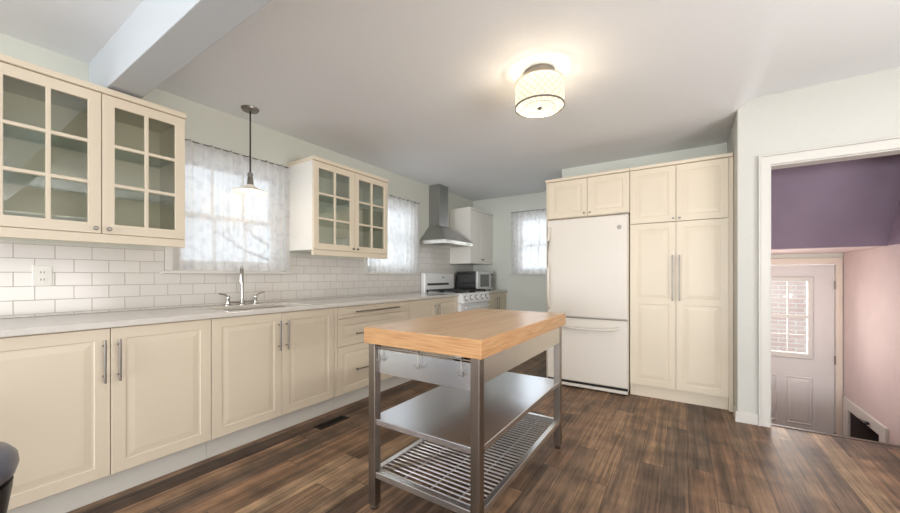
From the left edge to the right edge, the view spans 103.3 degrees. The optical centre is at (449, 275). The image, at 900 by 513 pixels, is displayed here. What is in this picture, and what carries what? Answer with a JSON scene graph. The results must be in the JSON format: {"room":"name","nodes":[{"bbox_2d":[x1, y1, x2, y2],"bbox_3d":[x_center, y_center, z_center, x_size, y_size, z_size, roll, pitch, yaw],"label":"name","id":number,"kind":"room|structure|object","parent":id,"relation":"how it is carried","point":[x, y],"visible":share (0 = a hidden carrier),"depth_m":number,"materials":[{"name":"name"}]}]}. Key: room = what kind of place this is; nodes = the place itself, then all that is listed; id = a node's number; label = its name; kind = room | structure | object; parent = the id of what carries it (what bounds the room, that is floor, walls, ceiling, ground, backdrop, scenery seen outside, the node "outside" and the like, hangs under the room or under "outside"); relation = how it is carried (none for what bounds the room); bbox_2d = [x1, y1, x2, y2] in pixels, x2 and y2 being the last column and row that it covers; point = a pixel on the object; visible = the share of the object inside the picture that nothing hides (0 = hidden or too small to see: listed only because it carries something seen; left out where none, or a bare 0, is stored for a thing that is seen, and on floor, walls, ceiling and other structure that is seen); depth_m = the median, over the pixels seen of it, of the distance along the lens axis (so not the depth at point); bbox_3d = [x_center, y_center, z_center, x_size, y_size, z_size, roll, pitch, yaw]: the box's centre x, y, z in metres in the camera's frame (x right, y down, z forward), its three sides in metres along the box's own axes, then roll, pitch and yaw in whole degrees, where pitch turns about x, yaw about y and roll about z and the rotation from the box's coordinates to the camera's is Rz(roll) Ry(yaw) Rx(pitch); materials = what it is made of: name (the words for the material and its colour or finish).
{"room":"kitchen","nodes":[
{"label":"kitchen","id":0,"kind":"room"},
{"bbox_2d":[0,33,472,318],"bbox_3d":[-3.185,-0.113,0.805,0.168,2.740,12.860,0,0,33],"label":"wall","id":1,"kind":"structure","parent":0,"point":[85,279],"depth_m":2.60,"materials":[{"name":"tile"}]},
{"bbox_2d":[32,265,51,285],"bbox_3d":[-2.294,-0.001,2.005,0.009,0.116,0.076,0,0,33],"label":"wall outlet","id":2,"kind":"object","parent":1,"relation":"attached to","point":[41,275],"visible":1,"depth_m":2.00,"materials":[{"name":"white plastic"}]},
{"bbox_2d":[38,270,46,274],"bbox_3d":[-2.292,-0.021,2.003,0.002,0.028,0.034,0,0,33],"label":"socket","id":3,"kind":"object","parent":2,"relation":"attached to","point":[40,272],"depth_m":2.00,"materials":[{"name":"white plastic"}]},
{"bbox_2d":[38,277,46,281],"bbox_3d":[-2.292,0.019,2.003,0.002,0.028,0.034,0,0,33],"label":"socket","id":4,"kind":"object","parent":2,"relation":"attached to","point":[40,279],"depth_m":2.00,"materials":[{"name":"white plastic"}]},
{"bbox_2d":[0,53,186,247],"bbox_3d":[-2.039,-0.604,2.031,0.405,0.847,0.785,0,0,33],"label":"upper cabinet","id":5,"kind":"object","parent":1,"relation":"attached to","point":[81,160],"visible":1,"depth_m":1.98,"materials":[{"name":"beige paint"}]},
{"bbox_2d":[3,124,173,167],"bbox_3d":[-2.061,-0.738,2.046,0.310,0.006,0.740,0,0,33],"label":"shelf","id":6,"kind":"object","parent":5,"relation":"attached to","point":[19,135],"depth_m":2.02,"materials":[{"name":"clear glass"}]},
{"bbox_2d":[3,171,173,203],"bbox_3d":[-2.061,-0.493,2.046,0.310,0.006,0.740,0,0,33],"label":"shelf","id":7,"kind":"object","parent":5,"relation":"attached to","point":[10,179],"depth_m":2.00,"materials":[{"name":"clear glass"}]},
{"bbox_2d":[160,247,291,273],"bbox_3d":[-1.784,-0.486,2.899,0.180,0.942,0.975,0,0,33],"label":"window","id":8,"kind":"structure","parent":1,"relation":"in","point":[171,254],"depth_m":2.60,"materials":[{"name":"white"}]},
{"bbox_2d":[179,139,289,270],"bbox_3d":[-1.701,-0.514,2.867,0.074,0.944,0.861,0,0,33],"label":"curtain","id":9,"kind":"object","parent":8,"relation":"hanging from","point":[225,229],"visible":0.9,"depth_m":2.79,"materials":[{"name":"fabric"}]},
{"bbox_2d":[287,155,388,258],"bbox_3d":[-1.064,-0.604,3.522,0.405,0.847,0.922,0,0,33],"label":"upper cabinet","id":10,"kind":"object","parent":1,"relation":"attached to","point":[336,209],"visible":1,"depth_m":3.37,"materials":[{"name":"white wood"}]},
{"bbox_2d":[319,195,336,203],"bbox_3d":[-1.086,-0.738,3.536,0.310,0.006,0.877,0,0,33],"label":"shelf","id":11,"kind":"object","parent":10,"relation":"attached to","point":[323,199],"depth_m":3.50,"materials":[{"name":"clear glass"}]},
{"bbox_2d":[319,220,341,228],"bbox_3d":[-1.086,-0.493,3.536,0.310,0.006,0.877,0,0,33],"label":"shelf","id":12,"kind":"object","parent":10,"relation":"attached to","point":[323,224],"depth_m":3.51,"materials":[{"name":"clear glass"}]},
{"bbox_2d":[362,258,418,274],"bbox_3d":[-0.765,-0.486,4.456,0.180,0.942,0.990,0,0,33],"label":"window","id":13,"kind":"structure","parent":1,"relation":"in","point":[366,260],"depth_m":4.21,"materials":[{"name":"white"}]},
{"bbox_2d":[369,195,419,272],"bbox_3d":[-0.688,-0.514,4.416,0.074,0.944,0.943,0,0,33],"label":"curtain","id":14,"kind":"object","parent":13,"relation":"hanging from","point":[403,215],"visible":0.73,"depth_m":4.47,"materials":[{"name":"fabric"}]},
{"bbox_2d":[420,184,472,247],"bbox_3d":[-0.036,-0.861,5.079,0.432,0.852,0.750,0,0,33],"label":"range hood","id":15,"kind":"object","parent":1,"relation":"attached to","point":[438,233],"visible":1,"depth_m":5.01,"materials":[{"name":"metal"}]},
{"bbox_2d":[450,207,492,264],"bbox_3d":[0.363,-0.609,5.717,0.390,0.843,0.747,0,0,33],"label":"upper cabinet","id":16,"kind":"object","parent":1,"relation":"attached to","point":[475,225],"visible":1,"depth_m":5.47,"materials":[{"name":"white wood"}]},
{"bbox_2d":[0,0,899,200],"bbox_3d":[-0.778,-1.402,-0.770,5.900,0.225,13.160,0,0,33],"label":"ceiling","id":17,"kind":"structure","parent":0,"point":[423,91],"depth_m":2.19,"materials":[{"name":"paint"}]},
{"bbox_2d":[89,0,271,98],"bbox_3d":[0.183,-1.173,0.700,5.600,0.258,0.152,0,0,33],"label":"beam","id":18,"kind":"structure","parent":17,"relation":"attached to","point":[159,38],"depth_m":1.65,"materials":[{"name":"grey paint"}]},
{"bbox_2d":[231,105,267,195],"bbox_3d":[-1.540,-0.957,2.746,0.248,0.664,0.248,0,0,33],"label":"pendant lamp","id":19,"kind":"object","parent":17,"relation":"hanging from","point":[249,188],"visible":1,"depth_m":2.74,"materials":[{"name":"silver metal"}]},
{"bbox_2d":[247,172,253,184],"bbox_3d":[-1.540,-0.747,2.746,0.048,0.102,0.048,0,0,33],"label":"socket","id":20,"kind":"object","parent":19,"relation":"attached to","point":[250,175],"depth_m":2.73,"materials":[{"name":"silver metal"}]},
{"bbox_2d":[515,64,564,117],"bbox_3d":[0.566,-1.170,2.254,0.306,0.238,0.306,0,0,33],"label":"ceiling lamp","id":21,"kind":"object","parent":17,"relation":"attached to","point":[539,93],"visible":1,"depth_m":2.16,"materials":[{"name":"white fabric"}]},
{"bbox_2d":[516,96,563,116],"bbox_3d":[0.566,-1.071,2.254,0.290,0.008,0.290,0,0,-43],"label":"diffuser","id":22,"kind":"object","parent":21,"relation":"attached to","point":[526,106],"depth_m":2.24,"materials":[{"name":"white glass"}]},
{"bbox_2d":[67,350,899,512],"bbox_3d":[-0.778,1.198,-0.770,5.900,0.120,13.160,0,0,33],"label":"floor","id":23,"kind":"structure","parent":0,"point":[618,453],"depth_m":2.08,"materials":[{"name":"brown wood"}]},
{"bbox_2d":[0,441,19,512],"bbox_3d":[-1.381,0.807,0.906,0.400,0.660,0.400,0,0,33],"label":"chair","id":24,"kind":"object","parent":23,"relation":"on","point":[9,456],"visible":1,"depth_m":0.99,"materials":[{"name":"grey fabric"}]},
{"bbox_2d":[0,319,210,512],"bbox_3d":[-1.944,0.699,1.947,0.644,0.878,0.914,0,0,33],"label":"base cabinet","id":25,"kind":"object","parent":23,"relation":"on","point":[91,415],"visible":0.95,"depth_m":1.77,"materials":[{"name":"beige paint"}]},
{"bbox_2d":[0,293,458,336],"bbox_3d":[-1.181,0.242,3.131,0.636,0.030,3.778,0,0,33],"label":"countertop","id":26,"kind":"structure","parent":25,"relation":"on","point":[9,327],"depth_m":2.15,"materials":[{"name":"stone"}]},
{"bbox_2d":[219,266,264,305],"bbox_3d":[-1.613,0.073,2.802,0.135,0.308,0.352,0,0,33],"label":"kitchen faucet","id":27,"kind":"object","parent":26,"relation":"on","point":[241,279],"visible":1,"depth_m":2.81,"materials":[{"name":"silver metal"}]},
{"bbox_2d":[226,306,286,310],"bbox_3d":[-1.427,0.353,2.678,0.418,0.190,0.638,0,0,33],"label":"sink","id":28,"kind":"object","parent":26,"relation":"in","point":[277,306],"visible":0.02,"depth_m":2.84,"materials":[{"name":"silver metal"}]},
{"bbox_2d":[206,307,336,458],"bbox_3d":[-1.433,0.699,2.728,0.644,0.878,0.948,0,0,33],"label":"base cabinet","id":29,"kind":"object","parent":23,"relation":"on","point":[271,373],"visible":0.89,"depth_m":2.49,"materials":[{"name":"beige paint"}]},
{"bbox_2d":[313,415,348,429],"bbox_3d":[-0.916,1.135,2.764,0.094,0.005,0.264,0,0,33],"label":"floor vent","id":30,"kind":"object","parent":23,"relation":"in","point":[340,418],"visible":1,"depth_m":2.75,"materials":[{"name":"brown metal"}]},
{"bbox_2d":[332,301,410,409],"bbox_3d":[-0.911,0.699,3.525,0.644,0.878,0.953,0,0,33],"label":"base cabinet","id":31,"kind":"object","parent":23,"relation":"on","point":[352,352],"visible":0.53,"depth_m":3.16,"materials":[{"name":"beige paint"}]},
{"bbox_2d":[406,296,457,381],"bbox_3d":[-0.394,0.699,4.316,0.644,0.878,0.932,0,0,33],"label":"base cabinet","id":32,"kind":"object","parent":23,"relation":"on","point":[422,308],"visible":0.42,"depth_m":4.10,"materials":[{"name":"beige paint"}]},
{"bbox_2d":[421,273,489,360],"bbox_3d":[0.101,0.550,5.011,0.701,1.175,0.754,0,0,33],"label":"gas range","id":33,"kind":"object","parent":23,"relation":"on","point":[468,299],"visible":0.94,"depth_m":4.94,"materials":[{"name":"white metal"}]},
{"bbox_2d":[424,291,488,294],"bbox_3d":[0.084,0.234,5.022,0.642,0.018,0.754,0,0,33],"label":"cooktop","id":34,"kind":"object","parent":33,"relation":"in","point":[452,292],"depth_m":4.91,"materials":[{"name":"white metal"}]},
{"bbox_2d":[364,308,564,512],"bbox_3d":[0.174,0.692,2.038,0.641,0.890,1.178,0,0,33],"label":"kitchen island","id":35,"kind":"object","parent":23,"relation":"on","point":[469,413],"visible":1,"depth_m":1.72,"materials":[{"name":"metal"}]},
{"bbox_2d":[376,412,558,512],"bbox_3d":[0.172,0.963,2.050,0.602,0.030,1.132,0,0,33],"label":"slatted shelf","id":36,"kind":"object","parent":35,"relation":"attached to","point":[456,505],"depth_m":1.78,"materials":[{"name":"silver metal"}]},
{"bbox_2d":[376,372,558,453],"bbox_3d":[0.172,0.705,2.050,0.602,0.028,1.132,0,0,33],"label":"shelf","id":37,"kind":"object","parent":35,"relation":"attached to","point":[440,415],"depth_m":1.81,"materials":[{"name":"metal"}]},
{"bbox_2d":[488,292,505,309],"bbox_3d":[0.483,0.699,5.657,0.644,0.878,0.717,0,0,33],"label":"base cabinet","id":38,"kind":"object","parent":23,"relation":"on","point":[497,300],"visible":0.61,"depth_m":5.50,"materials":[{"name":"beige paint"}]},
{"bbox_2d":[476,290,507,292],"bbox_3d":[0.473,0.242,5.660,0.636,0.030,0.726,0,0,33],"label":"countertop","id":39,"kind":"structure","parent":38,"relation":"on","point":[489,291],"depth_m":5.55,"materials":[{"name":"stone"}]},
{"bbox_2d":[457,271,492,289],"bbox_3d":[0.414,0.080,5.614,0.407,0.295,0.520,0,0,33],"label":"microwave oven","id":40,"kind":"object","parent":39,"relation":"on","point":[465,279],"visible":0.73,"depth_m":5.42,"materials":[{"name":"black"}]},
{"bbox_2d":[545,168,629,377],"bbox_3d":[1.521,0.055,3.847,0.814,2.165,0.602,0,0,33],"label":"surround","id":41,"kind":"object","parent":23,"relation":"on","point":[606,193],"visible":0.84,"depth_m":3.60,"materials":[{"name":"beige paint"}]},
{"bbox_2d":[547,213,629,394],"bbox_3d":[1.496,0.272,3.780,0.774,1.732,0.716,0,0,33],"label":"refrigerator","id":42,"kind":"object","parent":23,"relation":"on","point":[588,258],"visible":0.91,"depth_m":3.51,"materials":[{"name":"white metal"}]},
{"bbox_2d":[630,152,732,411],"bbox_3d":[2.184,0.055,3.404,0.777,2.165,0.618,0,0,33],"label":"cupboard","id":43,"kind":"object","parent":23,"relation":"on","point":[681,211],"visible":0.98,"depth_m":3.17,"materials":[{"name":"beige paint"}]},
{"bbox_2d":[562,142,726,177],"bbox_3d":[2.050,-0.172,3.920,1.600,2.620,0.095,0,0,33],"label":"wall","id":44,"kind":"structure","parent":0,"point":[717,149],"depth_m":3.81,"materials":[{"name":"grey paint"}]},
{"bbox_2d":[473,192,842,311],"bbox_3d":[2.468,0.302,4.886,5.160,3.570,0.160,0,0,33],"label":"wall","id":45,"kind":"structure","parent":0,"point":[525,292],"depth_m":5.75,"materials":[{"name":"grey paint"}]},
{"bbox_2d":[511,273,545,274],"bbox_3d":[1.378,-0.506,5.563,0.845,0.992,0.180,0,0,33],"label":"window","id":46,"kind":"structure","parent":45,"relation":"in","point":[513,273],"depth_m":5.58,"materials":[{"name":"white"}]},
{"bbox_2d":[511,209,545,272],"bbox_3d":[1.332,-0.533,5.489,0.833,0.982,0.074,0,0,33],"label":"curtain","id":47,"kind":"object","parent":46,"relation":"hanging from","point":[528,228],"visible":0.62,"depth_m":5.54,"materials":[{"name":"fabric"}]},
{"bbox_2d":[771,257,842,435],"bbox_3d":[3.739,0.863,4.010,0.914,2.110,0.195,0,0,33],"label":"door","id":48,"kind":"structure","parent":45,"relation":"in","point":[807,388],"depth_m":3.85,"materials":[{"name":"white paint"}]},
{"bbox_2d":[727,118,734,404],"bbox_3d":[2.551,-0.172,3.192,0.064,2.620,0.775,0,0,33],"label":"wall","id":49,"kind":"structure","parent":0,"point":[731,139],"depth_m":3.00,"materials":[{"name":"white paint"}]},
{"bbox_2d":[733,405,736,418],"bbox_3d":[2.275,1.095,2.840,0.012,0.085,0.155,0,0,33],"label":"baseboard","id":50,"kind":"structure","parent":49,"relation":"attached to","point":[734,406],"depth_m":2.85,"materials":[{"name":"white wood"}]},
{"bbox_2d":[735,68,899,413],"bbox_3d":[3.269,-0.172,2.188,2.365,2.620,0.120,0,0,33],"label":"wall","id":51,"kind":"structure","parent":0,"point":[864,107],"depth_m":2.67,"materials":[{"name":"white paint"}]},
{"bbox_2d":[735,410,757,424],"bbox_3d":[2.294,1.095,2.744,0.150,0.085,0.016,0,0,33],"label":"baseboard","id":52,"kind":"structure","parent":51,"relation":"attached to","point":[740,416],"depth_m":2.74,"materials":[{"name":"white wood"}]},
{"bbox_2d":[758,136,899,427],"bbox_3d":[2.778,0.114,2.495,0.961,2.047,0.153,0,0,33],"label":"trim opening","id":53,"kind":"structure","parent":51,"relation":"attached to","point":[890,145],"depth_m":2.68,"materials":[{"name":"white wood"}]},
{"bbox_2d":[771,423,899,447],"bbox_3d":[2.764,1.185,2.517,0.930,0.106,0.040,0,0,33],"label":"trim","id":54,"kind":"structure","parent":51,"relation":"attached to","point":[776,425],"depth_m":2.52,"materials":[{"name":"brown"}]},
{"bbox_2d":[771,246,886,254],"bbox_3d":[3.455,-0.244,3.573,0.930,0.006,0.958,0,0,33],"label":"ceiling","id":55,"kind":"structure","parent":0,"point":[829,249],"depth_m":3.39,"materials":[{"name":"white paint"}]},
{"bbox_2d":[771,154,899,248],"bbox_3d":[3.263,-0.833,3.279,0.930,1.170,1.660,0,0,33],"label":"wall","id":56,"kind":"structure","parent":0,"point":[850,203],"depth_m":2.94,"materials":[{"name":"purple paint"}]},
{"bbox_2d":[843,202,899,444],"bbox_3d":[3.696,0.302,2.983,0.120,3.570,1.680,0,0,33],"label":"wall","id":57,"kind":"structure","parent":0,"point":[871,277],"depth_m":3.11,"materials":[{"name":"pink paint"}]},
{"bbox_2d":[843,396,888,442],"bbox_3d":[4.004,1.550,3.161,0.480,0.615,0.925,0,0,33],"label":"trim","id":58,"kind":"structure","parent":57,"relation":"attached to","point":[852,427],"depth_m":3.50,"materials":[{"name":"white wood"}]},
{"label":"outside","id":59,"kind":"structure","parent":0,"visible":0},
{"bbox_3d":[-2.277,2.288,3.880,26.000,0.300,28.000,0,0,33],"label":"ground","id":60,"kind":"structure","parent":59,"visible":0},
{"bbox_2d":[771,281,805,352],"bbox_3d":[6.094,-0.613,5.991,5.300,5.500,0.300,0,0,33],"label":"wall","id":61,"kind":"structure","parent":60,"relation":"on","point":[797,289],"depth_m":6.04,"materials":[{"name":"brick"}]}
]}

